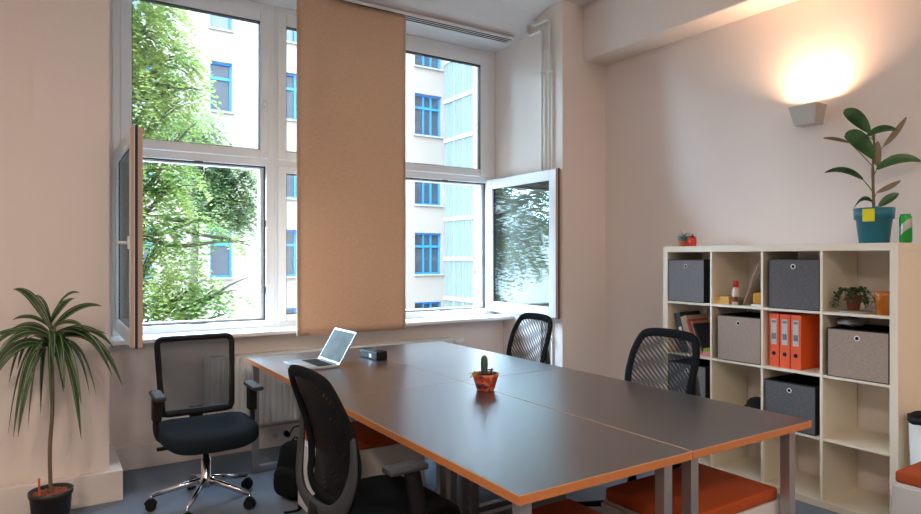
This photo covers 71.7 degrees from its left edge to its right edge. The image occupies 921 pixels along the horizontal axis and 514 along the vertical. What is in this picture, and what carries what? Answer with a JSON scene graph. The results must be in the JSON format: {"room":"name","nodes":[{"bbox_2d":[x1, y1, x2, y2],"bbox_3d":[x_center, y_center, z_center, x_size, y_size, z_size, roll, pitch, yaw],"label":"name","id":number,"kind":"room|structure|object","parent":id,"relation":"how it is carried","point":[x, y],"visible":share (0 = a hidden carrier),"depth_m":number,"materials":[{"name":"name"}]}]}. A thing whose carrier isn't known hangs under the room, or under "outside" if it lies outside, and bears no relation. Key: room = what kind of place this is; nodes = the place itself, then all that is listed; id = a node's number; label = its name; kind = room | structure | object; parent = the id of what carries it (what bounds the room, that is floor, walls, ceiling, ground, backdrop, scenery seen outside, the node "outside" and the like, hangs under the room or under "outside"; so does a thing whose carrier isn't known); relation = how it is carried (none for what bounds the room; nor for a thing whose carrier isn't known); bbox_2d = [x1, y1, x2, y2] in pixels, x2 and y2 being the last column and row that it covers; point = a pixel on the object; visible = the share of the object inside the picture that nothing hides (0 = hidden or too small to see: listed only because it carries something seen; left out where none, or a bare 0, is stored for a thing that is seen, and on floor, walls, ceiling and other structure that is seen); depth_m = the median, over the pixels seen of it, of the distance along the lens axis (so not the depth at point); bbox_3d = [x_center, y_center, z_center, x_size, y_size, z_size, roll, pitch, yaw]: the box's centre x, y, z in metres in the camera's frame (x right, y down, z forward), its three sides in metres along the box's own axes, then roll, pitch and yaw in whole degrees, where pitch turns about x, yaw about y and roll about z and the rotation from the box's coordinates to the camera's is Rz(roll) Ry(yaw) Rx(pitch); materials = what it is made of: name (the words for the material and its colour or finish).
{"room":"office","nodes":[
{"label":"office","id":0,"kind":"room"},
{"bbox_2d":[0,0,32,486],"bbox_3d":[-3.852,-0.348,2.945,3.130,3.480,0.730,0,0,-33],"label":"wall","id":1,"kind":"structure","parent":0,"point":[16,16],"depth_m":3.44,"materials":[{"name":"paint"}]},
{"bbox_2d":[33,0,108,481],"bbox_3d":[-2.377,-0.348,3.881,0.365,3.480,0.760,0,0,-33],"label":"wall","id":2,"kind":"structure","parent":0,"point":[71,37],"depth_m":3.56,"materials":[{"name":"paint"}]},
{"bbox_2d":[109,0,111,336],"bbox_3d":[-2.378,-0.658,4.281,0.066,2.500,0.088,0,0,-33],"label":"wall","id":3,"kind":"structure","parent":0,"point":[110,1],"depth_m":4.25,"materials":[{"name":"paint"}]},
{"bbox_2d":[109,320,502,446],"bbox_3d":[-1.018,0.975,5.076,3.215,0.835,0.230,0,0,-33],"label":"wall","id":4,"kind":"structure","parent":0,"point":[130,422],"depth_m":4.26,"materials":[{"name":"paint"}]},
{"bbox_2d":[0,416,356,513],"bbox_3d":[-2.264,1.306,3.785,6.710,0.172,0.585,0,0,-33],"label":"baseboard","id":5,"kind":"structure","parent":4,"relation":"attached to","point":[99,487],"depth_m":3.63,"materials":[{"name":"paint"}]},
{"bbox_2d":[269,429,279,441],"bbox_3d":[-1.359,1.307,4.669,0.080,0.080,0.014,0,0,-33],"label":"wall socket","id":6,"kind":"object","parent":4,"relation":"attached to","point":[274,435],"visible":1,"depth_m":4.66,"materials":[{"name":"white plastic"}]},
{"bbox_2d":[274,6,296,326],"bbox_3d":[-1.018,-0.687,5.131,0.976,2.442,0.098,0,0,-33],"label":"window","id":7,"kind":"structure","parent":4,"relation":"in","point":[285,162],"depth_m":4.85,"materials":[{"name":"white plastic"}]},
{"bbox_2d":[280,428,290,439],"bbox_3d":[-1.292,1.307,4.712,0.080,0.080,0.014,0,0,-33],"label":"wall socket","id":8,"kind":"object","parent":4,"relation":"attached to","point":[282,437],"visible":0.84,"depth_m":4.70,"materials":[{"name":"white plastic"}]},
{"bbox_2d":[109,314,513,345],"bbox_3d":[-0.951,0.543,4.973,3.215,0.027,0.295,0,0,-33],"label":"windowsill","id":9,"kind":"structure","parent":4,"relation":"on","point":[147,338],"depth_m":4.66,"materials":[{"name":"white"}]},
{"bbox_2d":[112,0,513,348],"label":"window","id":10,"kind":"structure","parent":4,"relation":"in","point":[130,149],"depth_m":4.46,"materials":[{"name":"white plastic"}]},
{"bbox_2d":[297,0,405,335],"bbox_3d":[-0.795,-0.665,4.763,0.870,2.456,0.022,0,0,-33],"label":"curtain","id":11,"kind":"object","parent":10,"relation":"hanging from","point":[351,58],"visible":1,"depth_m":4.74,"materials":[{"name":"fabric"}]},
{"bbox_2d":[204,337,463,423],"bbox_3d":[-0.869,0.976,4.934,2.086,0.588,0.170,0,0,-33],"label":"radiator","id":12,"kind":"object","parent":4,"relation":"attached to","point":[277,400],"visible":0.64,"depth_m":4.54,"materials":[{"name":"white metal"}]},
{"bbox_2d":[235,337,452,357],"bbox_3d":[-0.912,0.690,4.884,1.945,0.015,0.128,0,0,-33],"label":"grille","id":13,"kind":"object","parent":12,"relation":"attached to","point":[445,339],"depth_m":4.88,"materials":[{"name":"white metal"}]},
{"bbox_2d":[249,0,557,52],"bbox_3d":[-0.814,-1.998,4.761,3.215,0.180,0.980,0,0,-33],"label":"ceiling","id":14,"kind":"structure","parent":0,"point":[512,18],"depth_m":5.26,"materials":[{"name":"white paint"}]},
{"bbox_2d":[70,446,838,513],"bbox_3d":[0.165,1.442,0.482,7.400,0.100,9.230,0,0,-33],"label":"floor","id":15,"kind":"structure","parent":0,"point":[138,484],"depth_m":3.77,"materials":[{"name":"carpet"}]},
{"bbox_2d":[0,288,121,513],"bbox_3d":[-2.085,0.775,3.228,0.646,1.234,0.448,0,0,-4],"label":"plant","id":16,"kind":"object","parent":15,"relation":"on","point":[51,498],"visible":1,"depth_m":3.21,"materials":[{"name":"green plant"}]},
{"bbox_2d":[144,333,263,513],"bbox_3d":[-1.461,0.930,3.618,0.601,0.920,0.622,0,0,-33],"label":"chair","id":17,"kind":"object","parent":15,"relation":"on","point":[195,374],"visible":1,"depth_m":3.72,"materials":[{"name":"black fabric"}]},
{"bbox_2d":[273,436,301,513],"bbox_3d":[-0.967,1.212,3.605,0.272,0.357,0.274,0,0,28],"label":"backpack","id":18,"kind":"object","parent":15,"relation":"on","point":[285,484],"visible":0.66,"depth_m":3.60,"materials":[{"name":"black fabric"}]},
{"bbox_2d":[283,425,298,436],"bbox_3d":[-0.955,1.299,4.361,0.070,0.191,0.965,0,0,-43],"label":"power cable","id":19,"kind":"object","parent":15,"relation":"on","point":[286,433],"visible":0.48,"depth_m":4.66,"materials":[{"name":"black plastic"}]},
{"bbox_2d":[245,348,458,497],"bbox_3d":[-0.701,1.022,3.747,0.737,0.740,1.434,0,0,-33],"label":"desk","id":20,"kind":"object","parent":15,"relation":"on","point":[356,374],"visible":0.41,"depth_m":3.60,"materials":[{"name":"laminate"}]},
{"bbox_2d":[284,327,356,369],"bbox_3d":[-0.849,0.551,3.860,0.341,0.200,0.324,0,0,-35],"label":"laptop","id":21,"kind":"object","parent":20,"relation":"on","point":[333,353],"visible":0.98,"depth_m":3.88,"materials":[{"name":"silver metal"}]},
{"bbox_2d":[360,348,386,360],"bbox_3d":[-0.559,0.622,4.099,0.081,0.058,0.200,0,0,-41],"label":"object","id":22,"kind":"object","parent":20,"relation":"on","point":[370,353],"visible":1,"depth_m":4.04,"materials":[{"name":"black plastic"}]},
{"bbox_2d":[298,421,424,512],"bbox_3d":[-0.536,1.160,3.435,0.568,0.460,0.390,0,0,-33],"label":"drawer pedestal","id":23,"kind":"object","parent":15,"relation":"on","point":[377,450],"visible":0.06,"depth_m":3.31,"materials":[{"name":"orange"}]},
{"bbox_2d":[305,421,398,449],"bbox_3d":[-0.528,0.955,3.440,0.542,0.050,0.382,0,0,-33],"label":"cushion","id":24,"kind":"object","parent":23,"relation":"on","point":[367,438],"depth_m":3.31,"materials":[{"name":"orange fabric"}]},
{"bbox_2d":[288,364,459,513],"bbox_3d":[-0.297,0.887,2.394,0.619,1.007,0.639,0,0,-36],"label":"office chair","id":25,"kind":"object","parent":15,"relation":"on","point":[334,472],"visible":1,"depth_m":2.26,"materials":[{"name":"black plastic"}]},
{"bbox_2d":[352,341,563,513],"bbox_3d":[-0.079,1.022,4.149,0.738,0.740,1.434,0,0,-33],"label":"desk","id":26,"kind":"object","parent":15,"relation":"on","point":[453,361],"visible":0.31,"depth_m":3.90,"materials":[{"name":"laminate"}]},
{"bbox_2d":[339,381,692,513],"bbox_3d":[0.080,1.022,2.540,0.737,0.740,1.434,0,0,-33],"label":"desk","id":27,"kind":"object","parent":15,"relation":"on","point":[522,452],"visible":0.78,"depth_m":2.25,"materials":[{"name":"laminate"}]},
{"bbox_2d":[469,355,498,391],"bbox_3d":[0.118,0.566,3.114,0.143,0.171,0.134,0,0,-33],"label":"cactus pot","id":28,"kind":"object","parent":27,"relation":"on","point":[485,380],"visible":1,"depth_m":3.08,"materials":[{"name":"ceramic"}]},
{"bbox_2d":[506,312,552,363],"bbox_3d":[0.262,0.887,4.213,0.619,1.007,0.639,0,0,-29],"label":"office chair","id":29,"kind":"object","parent":15,"relation":"on","point":[544,354],"visible":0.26,"depth_m":4.33,"materials":[{"name":"black plastic"}]},
{"bbox_2d":[532,499,601,513],"bbox_3d":[0.296,1.160,2.158,0.558,0.460,0.383,0,0,-35],"label":"drawer pedestal","id":30,"kind":"object","parent":15,"relation":"on","point":[566,506],"visible":0.98,"depth_m":2.35,"materials":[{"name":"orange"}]},
{"bbox_2d":[461,368,811,513],"bbox_3d":[0.701,1.022,2.942,0.738,0.740,1.434,0,0,-33],"label":"desk","id":31,"kind":"object","parent":15,"relation":"on","point":[703,426],"visible":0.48,"depth_m":2.64,"materials":[{"name":"laminate"}]},
{"bbox_2d":[577,328,700,506],"bbox_3d":[0.871,0.887,3.236,0.619,1.007,0.639,0,0,-34],"label":"office chair","id":32,"kind":"object","parent":15,"relation":"on","point":[692,386],"visible":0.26,"depth_m":3.35,"materials":[{"name":"black plastic"}]},
{"bbox_2d":[601,463,779,513],"bbox_3d":[0.926,1.160,2.570,0.613,0.460,0.390,0,0,-33],"label":"storage bench","id":33,"kind":"object","parent":15,"relation":"on","point":[719,491],"visible":0.83,"depth_m":2.53,"materials":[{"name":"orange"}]},
{"bbox_2d":[663,243,920,513],"bbox_3d":[1.972,0.659,3.934,0.385,1.465,1.465,0,0,-33],"label":"cube shelf","id":34,"kind":"object","parent":15,"relation":"on","point":[836,490],"visible":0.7,"depth_m":3.62,"materials":[{"name":"beige"}]},
{"bbox_2d":[677,231,690,245],"bbox_3d":[1.547,-0.129,4.407,0.126,0.111,0.139,0,0,22],"label":"potted succulent","id":35,"kind":"object","parent":34,"relation":"on","point":[682,240],"visible":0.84,"depth_m":4.39,"materials":[{"name":"ceramic"}]},
{"bbox_2d":[674,311,699,350],"bbox_3d":[1.606,0.514,4.438,0.221,0.272,0.117,0,0,-33],"label":"magazine file","id":36,"kind":"object","parent":34,"relation":"on","point":[677,315],"visible":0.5,"depth_m":4.40,"materials":[{"name":"grey"}]},
{"bbox_2d":[668,259,709,302],"bbox_3d":[1.659,0.160,4.380,0.353,0.285,0.285,0,0,-33],"label":"storage box","id":37,"kind":"object","parent":34,"relation":"on","point":[688,279],"visible":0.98,"depth_m":4.27,"materials":[{"name":"black fabric"}]},
{"bbox_2d":[669,358,709,398],"bbox_3d":[1.663,0.860,4.375,0.353,0.285,0.295,0,0,-33],"label":"storage box","id":38,"kind":"object","parent":34,"relation":"on","point":[703,374],"visible":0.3,"depth_m":4.19,"materials":[{"name":"black fabric"}]},
{"bbox_2d":[686,234,696,245],"bbox_3d":[1.582,-0.116,4.348,0.080,0.084,0.077,0,0,-21],"label":"potted succulent","id":39,"kind":"object","parent":34,"relation":"on","point":[692,240],"visible":0.9,"depth_m":4.33,"materials":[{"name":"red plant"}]},
{"bbox_2d":[681,314,705,352],"bbox_3d":[1.632,0.524,4.391,0.210,0.253,0.118,0,0,-33],"label":"book","id":40,"kind":"object","parent":34,"relation":"on","point":[683,318],"visible":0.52,"depth_m":4.36,"materials":[{"name":"beige paper"}]},
{"bbox_2d":[686,318,707,333],"bbox_3d":[1.651,0.536,4.361,0.210,0.228,0.096,0,0,-33],"label":"book","id":41,"kind":"object","parent":34,"relation":"on","point":[696,319],"visible":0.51,"depth_m":4.33,"materials":[{"name":"red paper"}]},
{"bbox_2d":[690,320,709,353],"bbox_3d":[1.668,0.542,4.345,0.200,0.216,0.099,0,0,-33],"label":"book","id":42,"kind":"object","parent":34,"relation":"on","point":[699,321],"visible":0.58,"depth_m":4.33,"materials":[{"name":"brown paper"}]},
{"bbox_2d":[692,322,709,352],"bbox_3d":[1.678,0.550,4.329,0.200,0.201,0.101,0,0,-33],"label":"book","id":43,"kind":"object","parent":34,"relation":"on","point":[702,330],"visible":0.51,"depth_m":4.31,"materials":[{"name":"black paper"}]},
{"bbox_2d":[703,351,709,356],"bbox_3d":[1.694,0.638,4.231,0.180,0.028,0.068,0,0,-33],"label":"notepad","id":44,"kind":"object","parent":34,"relation":"on","point":[704,353],"visible":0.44,"depth_m":4.18,"materials":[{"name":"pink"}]},
{"bbox_2d":[716,296,731,303],"bbox_3d":[1.720,0.278,4.126,0.090,0.048,0.100,0,0,-33],"label":"carton","id":45,"kind":"object","parent":34,"relation":"on","point":[719,299],"visible":0.75,"depth_m":4.10,"materials":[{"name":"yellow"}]},
{"bbox_2d":[732,281,739,304],"bbox_3d":[1.741,0.226,4.029,0.049,0.152,0.049,0,0,-33],"label":"glue bottle","id":46,"kind":"object","parent":34,"relation":"on","point":[735,291],"visible":0.98,"depth_m":4.01,"materials":[{"name":"beige plastic"}]},
{"bbox_2d":[717,312,760,364],"bbox_3d":[1.871,0.509,4.054,0.353,0.285,0.295,0,0,-33],"label":"storage box","id":47,"kind":"object","parent":34,"relation":"on","point":[738,334],"visible":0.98,"depth_m":3.96,"materials":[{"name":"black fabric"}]},
{"bbox_2d":[738,298,743,304],"bbox_3d":[1.758,0.279,4.002,0.035,0.047,0.035,0,0,-33],"label":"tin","id":48,"kind":"object","parent":34,"relation":"on","point":[740,300],"visible":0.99,"depth_m":3.99,"materials":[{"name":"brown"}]},
{"bbox_2d":[743,263,760,304],"bbox_3d":[1.890,0.170,3.989,0.253,0.264,0.106,0,0,-33],"label":"board","id":49,"kind":"object","parent":34,"relation":"on","point":[755,285],"visible":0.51,"depth_m":3.94,"materials":[{"name":"beige wood"}]},
{"bbox_2d":[744,397,760,409],"bbox_3d":[1.875,0.938,3.985,0.214,0.126,0.196,0,0,3],"label":"cloth bundle","id":50,"kind":"object","parent":34,"relation":"on","point":[754,402],"visible":0.22,"depth_m":3.94,"materials":[{"name":"black fabric"}]},
{"bbox_2d":[769,312,797,366],"bbox_3d":[1.986,0.494,3.874,0.286,0.315,0.062,0,0,-33],"label":"ring binder","id":51,"kind":"object","parent":34,"relation":"on","point":[774,318],"visible":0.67,"depth_m":3.79,"materials":[{"name":"orange cardboard"}]},
{"bbox_2d":[765,373,819,435],"bbox_3d":[2.047,0.865,3.781,0.353,0.275,0.300,0,0,-33],"label":"storage box","id":52,"kind":"object","parent":34,"relation":"on","point":[795,395],"visible":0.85,"depth_m":3.69,"materials":[{"name":"black fabric"}]},
{"bbox_2d":[780,312,806,368],"bbox_3d":[2.022,0.494,3.819,0.286,0.315,0.062,0,0,-33],"label":"ring binder","id":53,"kind":"object","parent":34,"relation":"on","point":[785,319],"visible":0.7,"depth_m":3.74,"materials":[{"name":"orange cardboard"}]},
{"bbox_2d":[782,334,786,339],"bbox_3d":[1.902,0.469,3.741,0.001,0.035,0.026,0,0,-33],"label":"print","id":54,"kind":"object","parent":53,"relation":"attached to","point":[784,336],"depth_m":3.74,"materials":[{"name":"grey paper"}]},
{"bbox_2d":[769,259,819,310],"bbox_3d":[2.059,0.156,3.762,0.353,0.292,0.298,0,0,-33],"label":"storage box","id":55,"kind":"object","parent":34,"relation":"on","point":[794,284],"visible":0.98,"depth_m":3.66,"materials":[{"name":"black fabric"}]},
{"bbox_2d":[791,313,819,369],"bbox_3d":[2.058,0.494,3.763,0.286,0.315,0.062,0,0,-33],"label":"ring binder","id":56,"kind":"object","parent":34,"relation":"on","point":[805,328],"visible":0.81,"depth_m":3.70,"materials":[{"name":"orange cardboard"}]},
{"bbox_2d":[793,335,797,340],"bbox_3d":[1.938,0.469,3.686,0.001,0.035,0.026,0,0,-33],"label":"print","id":57,"kind":"object","parent":56,"relation":"attached to","point":[795,337],"depth_m":3.69,"materials":[{"name":"grey paper"}]},
{"bbox_2d":[839,309,873,313],"bbox_3d":[2.150,0.296,3.469,0.166,0.011,0.165,0,0,-33],"label":"glass dish","id":58,"kind":"object","parent":34,"relation":"on","point":[840,310],"visible":0.94,"depth_m":3.46,"materials":[{"name":"grey"}]},
{"bbox_2d":[829,286,874,310],"bbox_3d":[2.146,0.222,3.481,0.175,0.135,0.225,0,0,-33],"label":"potted plant","id":59,"kind":"object","parent":58,"relation":"on","point":[853,300],"visible":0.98,"depth_m":3.45,"materials":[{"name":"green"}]},
{"bbox_2d":[845,295,861,310],"bbox_3d":[2.145,0.249,3.478,0.080,0.082,0.080,0,0,-33],"label":"pot","id":60,"kind":"object","parent":58,"relation":"on","point":[853,307],"depth_m":3.45,"materials":[{"name":"red ceramic"}]},
{"bbox_2d":[827,324,889,384],"bbox_3d":[2.247,0.519,3.472,0.353,0.265,0.306,0,0,-33],"label":"storage box","id":61,"kind":"object","parent":34,"relation":"on","point":[862,353],"visible":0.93,"depth_m":3.38,"materials":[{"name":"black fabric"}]},
{"bbox_2d":[837,317,865,326],"bbox_3d":[2.170,0.358,3.539,0.201,0.051,0.134,0,0,-33],"label":"plastic bag","id":62,"kind":"object","parent":61,"relation":"on","point":[846,321],"visible":1,"depth_m":3.49,"materials":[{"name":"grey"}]},
{"bbox_2d":[824,108,920,242],"bbox_3d":[2.208,-0.436,3.451,0.506,0.725,0.196,0,0,-9],"label":"rubber plant","id":63,"kind":"object","parent":34,"relation":"on","point":[873,224],"visible":0.94,"depth_m":3.43,"materials":[{"name":"green plant"}]},
{"bbox_2d":[874,291,889,315],"bbox_3d":[2.206,0.242,3.319,0.091,0.120,0.091,0,0,-33],"label":"tumbler","id":64,"kind":"object","parent":34,"relation":"on","point":[882,299],"visible":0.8,"depth_m":3.29,"materials":[{"name":"orange glass"}]},
{"bbox_2d":[899,214,912,242],"bbox_3d":[2.325,-0.149,3.329,0.058,0.150,0.058,0,0,-33],"label":"drink can","id":65,"kind":"object","parent":34,"relation":"on","point":[905,220],"visible":1,"depth_m":3.31,"materials":[{"name":"paint"}]},
{"bbox_3d":[1.848,0.295,3.910,0.110,0.013,0.072,0,0,-33],"label":"tin","id":66,"kind":"object","parent":34,"relation":"on","visible":0},
{"bbox_2d":[753,292,760,303],"bbox_3d":[1.842,0.254,3.909,0.080,0.070,0.064,0,0,-33],"label":"pouch","id":67,"kind":"object","parent":66,"relation":"on","point":[756,296],"visible":0.57,"depth_m":3.89,"materials":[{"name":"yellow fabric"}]},
{"bbox_2d":[892,461,920,513],"bbox_3d":[2.215,1.160,2.630,0.423,0.460,0.610,0,0,-33],"label":"drawer pedestal","id":68,"kind":"object","parent":15,"relation":"on","point":[906,490],"visible":1,"depth_m":2.73,"materials":[{"name":"grey"}]},
{"bbox_2d":[895,461,920,487],"bbox_3d":[2.223,0.955,2.635,0.397,0.050,0.602,0,0,-33],"label":"cushion","id":69,"kind":"object","parent":68,"relation":"on","point":[909,476],"depth_m":2.75,"materials":[{"name":"orange fabric"}]},
{"bbox_2d":[907,411,920,464],"bbox_3d":[2.344,1.087,3.124,0.254,0.611,0.254,0,0,-33],"label":"waste bin","id":70,"kind":"object","parent":15,"relation":"on","point":[914,418],"visible":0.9,"depth_m":3.13,"materials":[{"name":"white plastic"}]},
{"bbox_2d":[495,0,605,375],"bbox_3d":[0.755,-0.348,5.747,0.490,3.480,1.030,0,0,-33],"label":"wall","id":71,"kind":"structure","parent":0,"point":[578,86],"depth_m":5.35,"materials":[{"name":"paint"}]},
{"bbox_2d":[405,34,563,318],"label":"window","id":72,"kind":"structure","parent":71,"relation":"in","point":[519,217],"depth_m":5.62,"materials":[{"name":"white plastic"}]},
{"bbox_2d":[527,25,544,358],"bbox_3d":[0.633,-0.303,5.432,0.054,3.390,0.213,0,0,-33],"label":"pipe","id":73,"kind":"object","parent":71,"relation":"attached to","point":[541,73],"visible":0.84,"depth_m":5.35,"materials":[{"name":"white metal"}]},
{"bbox_2d":[532,18,552,364],"bbox_3d":[0.677,-0.318,5.364,0.054,3.420,0.243,0,0,-33],"label":"pipe","id":74,"kind":"object","parent":71,"relation":"attached to","point":[549,70],"visible":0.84,"depth_m":5.27,"materials":[{"name":"white metal"}]},
{"bbox_2d":[552,0,595,5],"bbox_3d":[0.165,-2.148,0.482,7.400,0.120,9.230,0,0,-33],"label":"ceiling","id":75,"kind":"structure","parent":0,"point":[579,2],"depth_m":5.21,"materials":[{"name":"white paint"}]},
{"bbox_2d":[678,236,689,245],"bbox_3d":[1.550,-0.109,4.416,0.084,0.070,0.084,0,0,-33],"label":"pot","id":76,"kind":"object","parent":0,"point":[682,240],"depth_m":4.38,"materials":[{"name":"teal"}]},
{"bbox_2d":[687,237,696,245],"bbox_3d":[1.580,-0.105,4.351,0.062,0.062,0.062,0,0,-33],"label":"pot","id":77,"kind":"object","parent":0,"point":[691,241],"depth_m":4.33,"materials":[{"name":"red ceramic"}]},
{"bbox_2d":[606,0,920,496],"bbox_3d":[3.250,-0.348,2.478,0.150,3.480,9.230,0,0,-33],"label":"wall","id":78,"kind":"structure","parent":0,"point":[703,141],"depth_m":4.29,"materials":[{"name":"paint"}]},
{"bbox_2d":[584,0,796,65],"bbox_3d":[3.330,-1.858,1.975,0.263,0.460,8.100,0,0,-33],"label":"ceiling beam","id":79,"kind":"structure","parent":78,"relation":"attached to","point":[615,31],"depth_m":4.76,"materials":[{"name":"paint"}]},
{"bbox_2d":[788,102,826,127],"bbox_3d":[2.136,-0.861,3.892,0.185,0.115,0.170,0,0,-33],"label":"wall lamp","id":80,"kind":"object","parent":78,"relation":"attached to","point":[810,114],"visible":1,"depth_m":3.84,"materials":[{"name":"silver metal"}]},
{"label":"outside","id":81,"kind":"structure","parent":0,"visible":0},
{"bbox_3d":[-13.618,9.492,30.256,70.000,0.200,54.400,0,0,-33],"label":"ground","id":82,"kind":"structure","parent":81,"visible":0},
{"bbox_2d":[132,0,257,322],"bbox_3d":[-5.828,2.072,8.835,6.297,14.651,2.461,0,0,-33],"label":"leafy tree","id":83,"kind":"object","parent":82,"relation":"on","point":[154,17],"visible":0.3,"depth_m":9.60,"materials":[{"name":"green plant"}]},
{"bbox_2d":[144,109,257,313],"bbox_3d":[-6.329,2.824,16.047,3.212,13.137,2.130,0,0,-26],"label":"slender tree","id":84,"kind":"object","parent":82,"relation":"on","point":[230,197],"visible":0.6,"depth_m":16.02,"materials":[{"name":"green plant"}]},
{"bbox_2d":[132,0,444,320],"bbox_3d":[-10.321,-5.358,32.984,18.300,29.500,8.400,0,0,-33],"label":"building","id":85,"kind":"structure","parent":82,"relation":"on","point":[231,45],"depth_m":29.08,"materials":[{"name":"white paint"}]},
{"bbox_2d":[444,61,472,306],"bbox_3d":[0.106,-4.608,33.619,0.700,28.000,2.840,0,0,-33],"label":"building","id":86,"kind":"structure","parent":82,"relation":"on","point":[458,101],"depth_m":33.36,"materials":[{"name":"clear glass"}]},
{"bbox_2d":[473,66,476,305],"bbox_3d":[4.532,-4.608,27.169,1.075,28.000,12.700,0,0,-33],"label":"building","id":87,"kind":"structure","parent":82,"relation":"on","point":[474,68],"depth_m":32.07,"materials":[{"name":"beige paint"}]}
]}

